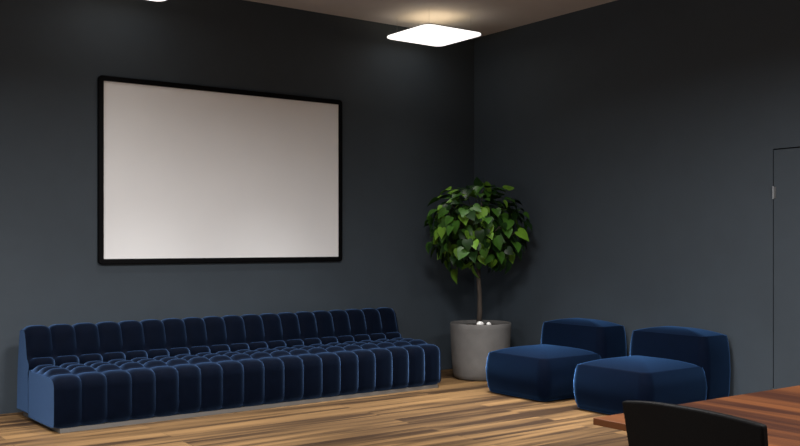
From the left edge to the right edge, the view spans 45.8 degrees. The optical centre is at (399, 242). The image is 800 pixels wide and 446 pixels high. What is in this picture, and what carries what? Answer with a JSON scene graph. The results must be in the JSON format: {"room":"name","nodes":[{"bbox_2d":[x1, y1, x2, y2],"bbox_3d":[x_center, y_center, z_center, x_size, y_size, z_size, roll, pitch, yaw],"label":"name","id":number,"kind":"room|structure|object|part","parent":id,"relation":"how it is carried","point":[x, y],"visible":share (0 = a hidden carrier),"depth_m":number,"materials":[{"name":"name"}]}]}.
{"room":"office lounge","nodes":[
{"label":"office lounge","id":0,"kind":"room"},
{"bbox_2d":[0,0,473,413],"bbox_3d":[-3.012,-0.443,7.660,9.650,3.585,0.150,0,0,-36],"label":"wall","id":1,"kind":"structure","parent":0,"point":[408,108],"depth_m":8.55,"materials":[{"name":"paint"}]},
{"bbox_2d":[97,75,342,263],"bbox_3d":[-1.546,-0.612,8.613,2.409,1.580,0.034,0,0,-36],"label":"screen","id":2,"kind":"object","parent":1,"relation":"attached to","point":[187,173],"visible":1,"depth_m":8.51,"materials":[{"name":"white"}]},
{"bbox_2d":[0,369,628,445],"bbox_3d":[0.296,1.400,3.117,9.650,0.100,11.390,0,0,-36],"label":"floor","id":3,"kind":"structure","parent":0,"point":[458,412],"depth_m":6.97,"materials":[{"name":"brown wood"}]},
{"bbox_2d":[17,307,440,432],"bbox_3d":[-1.302,0.995,8.131,3.565,0.710,0.948,0,0,-37],"label":"tufted sofa","id":4,"kind":"object","parent":3,"relation":"on","point":[78,376],"visible":1,"depth_m":7.71,"materials":[{"name":"fabric"}]},
{"bbox_3d":[-1.209,1.118,8.010,3.565,0.404,0.644,0,0,-37],"label":"seat","id":5,"kind":"part","parent":4,"relation":"part of","materials":[{"name":"fabric"}]},
{"bbox_2d":[424,176,531,380],"bbox_3d":[0.753,0.339,9.451,1.097,2.022,1.114,0,0,-36],"label":"potted tree","id":6,"kind":"object","parent":3,"relation":"on","point":[471,343],"visible":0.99,"depth_m":9.24,"materials":[{"name":"green plant"}]},
{"bbox_3d":[0.806,1.072,9.483,0.613,0.556,0.613,0,0,-36],"label":"pot","id":7,"kind":"part","parent":6,"relation":"part of","materials":[{"name":"concrete"}]},
{"bbox_2d":[486,318,626,400],"bbox_3d":[1.411,1.025,8.575,1.094,0.650,0.807,0,0,-36],"label":"lounge chair","id":8,"kind":"object","parent":3,"relation":"on","point":[545,371],"visible":0.88,"depth_m":8.35,"materials":[{"name":"fabric"}]},
{"bbox_3d":[1.295,1.130,8.490,0.806,0.423,0.806,0,0,-36],"label":"seat","id":9,"kind":"part","parent":8,"relation":"part of","materials":[{"name":"fabric"}]},
{"bbox_3d":[1.695,1.021,8.781,0.393,0.642,0.807,0,0,-36],"label":"backrest","id":10,"kind":"part","parent":8,"relation":"part of","materials":[{"name":"fabric"}]},
{"bbox_2d":[573,326,729,414],"bbox_3d":[2.044,1.025,7.706,1.094,0.650,0.807,0,0,-36],"label":"lounge chair","id":11,"kind":"object","parent":3,"relation":"on","point":[676,365],"visible":0.86,"depth_m":7.51,"materials":[{"name":"fabric"}]},
{"bbox_3d":[1.928,1.130,7.621,0.806,0.423,0.806,0,0,-36],"label":"seat","id":12,"kind":"part","parent":11,"relation":"part of","materials":[{"name":"fabric"}]},
{"bbox_3d":[2.328,1.021,7.912,0.393,0.642,0.807,0,0,-36],"label":"backrest","id":13,"kind":"part","parent":11,"relation":"part of","materials":[{"name":"fabric"}]},
{"bbox_2d":[622,400,767,445],"bbox_3d":[0.972,0.904,2.780,0.464,0.894,0.471,0,0,-36],"label":"chair","id":14,"kind":"object","parent":3,"relation":"on","point":[648,423],"visible":1,"depth_m":2.64,"materials":[{"name":"black metal"}]},
{"bbox_2d":[593,385,799,445],"bbox_3d":[2.193,0.975,2.425,1.500,0.750,3.138,0,0,-36],"label":"dining table","id":15,"kind":"object","parent":3,"relation":"on","point":[778,409],"visible":0.36,"depth_m":3.37,"materials":[{"name":"brown wood"}]},
{"bbox_2d":[246,0,615,37],"bbox_3d":[0.296,-2.285,3.117,9.650,0.100,11.390,0,0,-36],"label":"ceiling","id":16,"kind":"structure","parent":0,"point":[486,17],"depth_m":9.10,"materials":[{"name":"paint"}]},
{"bbox_2d":[387,23,480,45],"bbox_3d":[0.334,-2.137,9.367,0.712,0.198,0.712,0,0,-36],"label":"pendant lamp","id":17,"kind":"object","parent":16,"relation":"hanging from","point":[430,34],"visible":1,"depth_m":9.30,"materials":[{"name":"white plastic"}]},
{"bbox_2d":[474,0,799,395],"bbox_3d":[4.136,-0.443,5.914,0.150,3.585,11.090,0,0,-36],"label":"wall","id":18,"kind":"structure","parent":0,"point":[637,140],"depth_m":8.46,"materials":[{"name":"paint"}]},
{"bbox_2d":[772,147,799,389],"bbox_3d":[3.234,0.305,7.089,0.205,2.089,0.930,0,0,-36],"label":"door","id":19,"kind":"structure","parent":18,"relation":"in","point":[786,188],"depth_m":7.35,"materials":[{"name":"paint"}]}
]}

